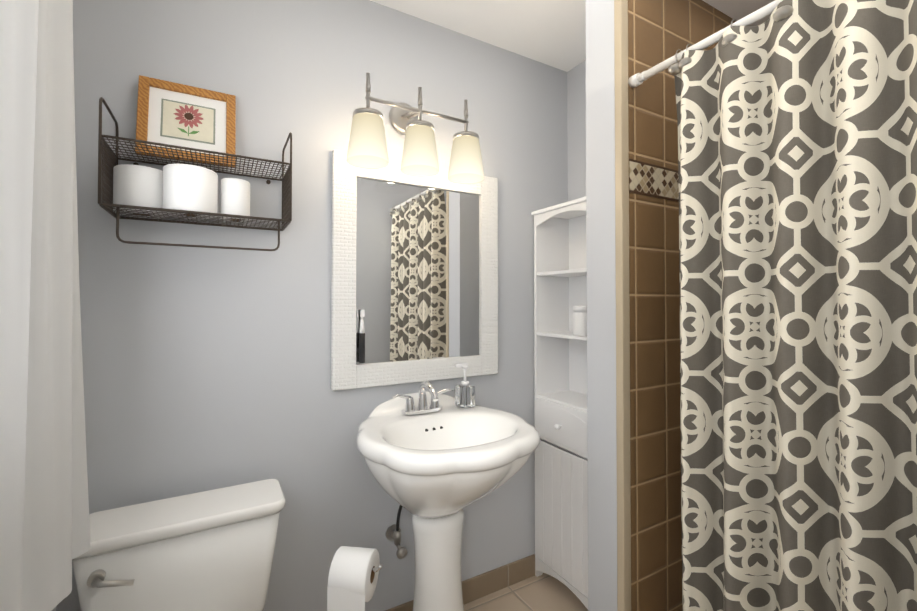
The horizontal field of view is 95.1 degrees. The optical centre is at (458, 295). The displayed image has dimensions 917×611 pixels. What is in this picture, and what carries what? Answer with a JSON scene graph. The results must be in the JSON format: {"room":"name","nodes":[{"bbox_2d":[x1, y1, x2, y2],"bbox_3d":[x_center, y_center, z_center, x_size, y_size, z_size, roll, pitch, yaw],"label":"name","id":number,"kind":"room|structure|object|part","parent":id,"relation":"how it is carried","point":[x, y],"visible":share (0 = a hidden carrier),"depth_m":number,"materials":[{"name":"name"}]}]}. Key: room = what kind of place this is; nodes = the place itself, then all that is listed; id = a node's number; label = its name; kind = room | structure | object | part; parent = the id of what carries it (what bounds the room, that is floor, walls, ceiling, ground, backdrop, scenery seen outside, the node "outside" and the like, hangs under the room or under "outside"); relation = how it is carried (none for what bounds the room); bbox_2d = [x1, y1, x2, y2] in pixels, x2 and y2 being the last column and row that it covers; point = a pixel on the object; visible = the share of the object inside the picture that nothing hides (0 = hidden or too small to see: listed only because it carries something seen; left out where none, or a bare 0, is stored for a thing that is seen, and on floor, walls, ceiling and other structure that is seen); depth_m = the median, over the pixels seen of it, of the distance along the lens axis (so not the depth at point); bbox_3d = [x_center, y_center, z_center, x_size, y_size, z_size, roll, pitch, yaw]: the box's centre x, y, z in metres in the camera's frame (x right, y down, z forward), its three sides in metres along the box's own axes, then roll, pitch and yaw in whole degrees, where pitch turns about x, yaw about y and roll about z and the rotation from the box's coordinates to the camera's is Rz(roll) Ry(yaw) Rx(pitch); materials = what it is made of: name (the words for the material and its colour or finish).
{"room":"bathroom","nodes":[
{"label":"bathroom","id":0,"kind":"room"},
{"bbox_2d":[56,0,567,610],"bbox_3d":[-0.302,0.086,1.674,2.100,2.440,0.100,0,-1,-30],"label":"wall","id":1,"kind":"structure","parent":0,"point":[206,368],"depth_m":1.44,"materials":[{"name":"grey paint"}]},
{"bbox_2d":[98,97,291,250],"bbox_3d":[-0.754,-0.318,1.249,0.457,0.371,0.202,0,-1,-30],"label":"wire shelf","id":2,"kind":"object","parent":1,"relation":"attached to","point":[108,158],"visible":0.94,"depth_m":1.21,"materials":[{"name":"brown metal"}]},
{"bbox_2d":[113,164,167,218],"bbox_3d":[-0.905,-0.293,1.198,0.128,0.125,0.128,0,-1,-30],"label":"toilet paper roll","id":3,"kind":"object","parent":2,"relation":"on","point":[136,185],"visible":0.83,"depth_m":1.15,"materials":[{"name":"white paper"}]},
{"bbox_2d":[135,75,235,167],"bbox_3d":[-0.823,-0.526,1.280,0.252,0.246,0.062,0,-1,-30],"label":"picture frame","id":4,"kind":"object","parent":2,"relation":"on","point":[173,113],"visible":0.9,"depth_m":1.27,"materials":[{"name":"brown wood"}]},
{"bbox_2d":[147,87,225,155],"bbox_3d":[-0.825,-0.525,1.282,0.200,0.194,0.043,0,-1,-29],"label":"art","id":5,"kind":"object","parent":4,"relation":"attached to","point":[178,116],"depth_m":1.28,"materials":[{"name":"white paper"}]},
{"bbox_2d":[162,164,217,219],"bbox_3d":[-0.769,-0.294,1.204,0.133,0.128,0.133,0,-1,-30],"label":"toilet paper roll","id":6,"kind":"object","parent":2,"relation":"on","point":[187,187],"visible":0.79,"depth_m":1.15,"materials":[{"name":"white paper"}]},
{"bbox_2d":[220,178,249,222],"bbox_3d":[-0.681,-0.289,1.281,0.080,0.120,0.080,0,-1,-30],"label":"toilet paper roll","id":7,"kind":"object","parent":2,"relation":"on","point":[235,196],"visible":0.73,"depth_m":1.25,"materials":[{"name":"white paper"}]},
{"bbox_2d":[331,149,497,390],"bbox_3d":[-0.140,-0.091,1.686,0.720,0.870,0.040,0,-1,-30],"label":"mirror","id":8,"kind":"object","parent":1,"relation":"attached to","point":[414,284],"visible":0.9,"depth_m":1.66,"materials":[{"name":"white"}]},
{"bbox_3d":[-0.358,0.194,1.551,0.024,0.109,0.027,0,-1,-29],"label":"toothbrush handle","id":9,"kind":"part","parent":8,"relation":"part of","materials":[{"name":"black plastic"}]},
{"bbox_3d":[-0.146,-0.090,1.697,0.558,0.708,0.010,0,-1,-29],"label":"glass","id":10,"kind":"part","parent":8,"relation":"part of","materials":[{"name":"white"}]},
{"bbox_2d":[346,73,484,183],"bbox_3d":[-0.162,-0.610,1.572,0.534,0.314,0.231,0,-1,-30],"label":"sconce","id":11,"kind":"object","parent":1,"relation":"attached to","point":[367,146],"visible":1,"depth_m":1.50,"materials":[{"name":"white glass"}]},
{"bbox_3d":[-0.310,-0.533,1.437,0.144,0.156,0.144,0,-1,-29],"label":"lamp shade","id":12,"kind":"part","parent":11,"relation":"part of","materials":[{"name":"white glass"}]},
{"bbox_3d":[-0.141,-0.532,1.533,0.144,0.156,0.144,0,-1,-29],"label":"lamp shade","id":13,"kind":"part","parent":11,"relation":"part of","materials":[{"name":"white glass"}]},
{"bbox_3d":[0.029,-0.530,1.629,0.144,0.156,0.144,0,-1,-29],"label":"lamp shade","id":14,"kind":"part","parent":11,"relation":"part of","materials":[{"name":"white glass"}]},
{"bbox_2d":[385,554,534,610],"bbox_3d":[-0.275,1.258,1.609,1.900,0.095,0.011,0,-1,-30],"label":"baseboard","id":15,"kind":"structure","parent":1,"relation":"attached to","point":[492,581],"depth_m":1.85,"materials":[{"name":"tile"}]},
{"bbox_2d":[464,573,587,610],"bbox_3d":[0.419,1.347,1.041,2.750,0.100,1.880,0,-1,-30],"label":"floor","id":16,"kind":"structure","parent":0,"point":[544,592],"depth_m":1.81,"materials":[{"name":"tile"}]},
{"bbox_2d":[72,479,284,610],"bbox_3d":[-0.630,0.939,0.947,0.485,0.713,0.671,0,-1,-30],"label":"toilet","id":17,"kind":"object","parent":16,"relation":"on","point":[211,550],"visible":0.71,"depth_m":1.11,"materials":[{"name":"white ceramic"}]},
{"bbox_3d":[-0.827,0.676,0.999,0.092,0.039,0.044,0,-1,-29],"label":"handle","id":18,"kind":"part","parent":17,"relation":"part of","materials":[{"name":"silver metal"}]},
{"bbox_3d":[-0.749,0.603,1.161,0.485,0.035,0.190,0,-1,-29],"label":"tank lid","id":19,"kind":"part","parent":17,"relation":"part of","materials":[{"name":"white ceramic"}]},
{"bbox_2d":[327,546,382,610],"bbox_3d":[-0.334,1.019,1.212,0.237,0.562,0.170,0,-1,8],"label":"toilet paper roll","id":20,"kind":"object","parent":16,"relation":"on","point":[353,577],"visible":1,"depth_m":1.16,"materials":[{"name":"white paper"}]},
{"bbox_2d":[357,381,539,610],"bbox_3d":[-0.036,0.809,1.421,0.605,0.985,0.580,0,-1,-30],"label":"sink","id":21,"kind":"object","parent":16,"relation":"on","point":[438,462],"visible":0.98,"depth_m":1.42,"materials":[{"name":"white ceramic"}]},
{"bbox_2d":[391,381,454,414],"bbox_3d":[-0.113,0.380,1.553,0.260,0.122,0.153,0,-1,-29],"label":"faucet","id":22,"kind":"object","parent":21,"relation":"on","point":[422,408],"depth_m":1.58,"materials":[{"name":"silver metal"}]},
{"bbox_2d":[454,362,474,407],"bbox_3d":[0.020,0.355,1.666,0.076,0.172,0.062,0,-1,-30],"label":"soap dispenser","id":23,"kind":"object","parent":21,"relation":"on","point":[464,394],"visible":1,"depth_m":1.65,"materials":[{"name":"clear glass"}]},
{"bbox_2d":[531,196,587,608],"bbox_3d":[0.528,0.456,1.843,0.268,1.706,0.406,0,-1,-30],"label":"tall cabinet","id":24,"kind":"object","parent":16,"relation":"on","point":[560,406],"visible":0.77,"depth_m":1.91,"materials":[{"name":"white wood"}]},
{"bbox_3d":[0.431,0.560,1.791,0.050,0.181,0.354,0,-1,-29],"label":"drawer","id":25,"kind":"part","parent":24,"relation":"part of","materials":[{"name":"white wood"}]},
{"bbox_3d":[0.447,0.931,1.795,0.013,0.538,0.354,0,-1,-29],"label":"door","id":26,"kind":"part","parent":24,"relation":"part of","materials":[{"name":"white wood"}]},
{"bbox_2d":[573,306,586,335],"bbox_3d":[0.521,0.106,1.778,0.070,0.124,0.070,0,-1,-30],"label":"jar","id":27,"kind":"object","parent":24,"relation":"in","point":[580,321],"visible":0.83,"depth_m":1.75,"materials":[{"name":"white plastic"}]},
{"bbox_2d":[370,0,774,71],"bbox_3d":[0.419,-1.192,1.078,2.750,0.100,1.880,0,-1,-30],"label":"ceiling","id":28,"kind":"structure","parent":0,"point":[552,33],"depth_m":1.73,"materials":[{"name":"white paint"}]},
{"bbox_2d":[567,60,585,200],"bbox_3d":[0.709,0.090,1.917,0.100,2.440,0.474,0,-1,-30],"label":"wall","id":29,"kind":"structure","parent":0,"point":[576,104],"depth_m":2.06,"materials":[{"name":"grey paint"}]},
{"bbox_2d":[585,0,616,610],"bbox_3d":[0.984,0.087,1.716,1.120,2.440,0.146,0,-1,-30],"label":"wall","id":30,"kind":"structure","parent":0,"point":[601,344],"depth_m":1.45,"materials":[{"name":"grey paint"}]},
{"bbox_2d":[614,0,630,610],"bbox_3d":[0.543,0.082,1.387,0.037,2.440,0.029,0,-1,-30],"label":"trim","id":31,"kind":"structure","parent":30,"relation":"attached to","point":[622,313],"depth_m":1.38,"materials":[{"name":"beige"}]},
{"bbox_2d":[628,0,735,610],"bbox_3d":[0.993,0.086,1.631,0.987,2.440,0.010,0,-1,-30],"label":"wall tile","id":32,"kind":"structure","parent":30,"relation":"attached to","point":[659,31],"depth_m":1.45,"materials":[{"name":"brown tile"}]},
{"bbox_2d":[629,159,678,201],"bbox_3d":[0.997,-0.394,1.633,0.986,0.112,0.002,0,-1,-30],"label":"tile border","id":33,"kind":"object","parent":32,"relation":"attached to","point":[651,180],"depth_m":1.45,"materials":[{"name":"tile"}]},
{"bbox_2d":[628,0,916,610],"bbox_3d":[0.828,0.207,0.933,0.101,1.896,1.038,0,-1,-30],"label":"shower curtain","id":34,"kind":"object","parent":32,"relation":"attached to","point":[797,150],"visible":1,"depth_m":0.98,"materials":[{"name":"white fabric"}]},
{"bbox_3d":[-0.734,0.068,0.407,0.100,2.440,1.680,0,-1,-30],"label":"wall","id":35,"kind":"structure","parent":0,"visible":0},
{"bbox_2d":[0,0,90,610],"bbox_3d":[-0.584,-0.218,0.399,0.149,1.643,1.250,0,-1,-30],"label":"window curtain","id":36,"kind":"object","parent":35,"relation":"attached to","point":[44,524],"visible":1,"depth_m":0.74,"materials":[{"name":"white fabric"}]}
]}

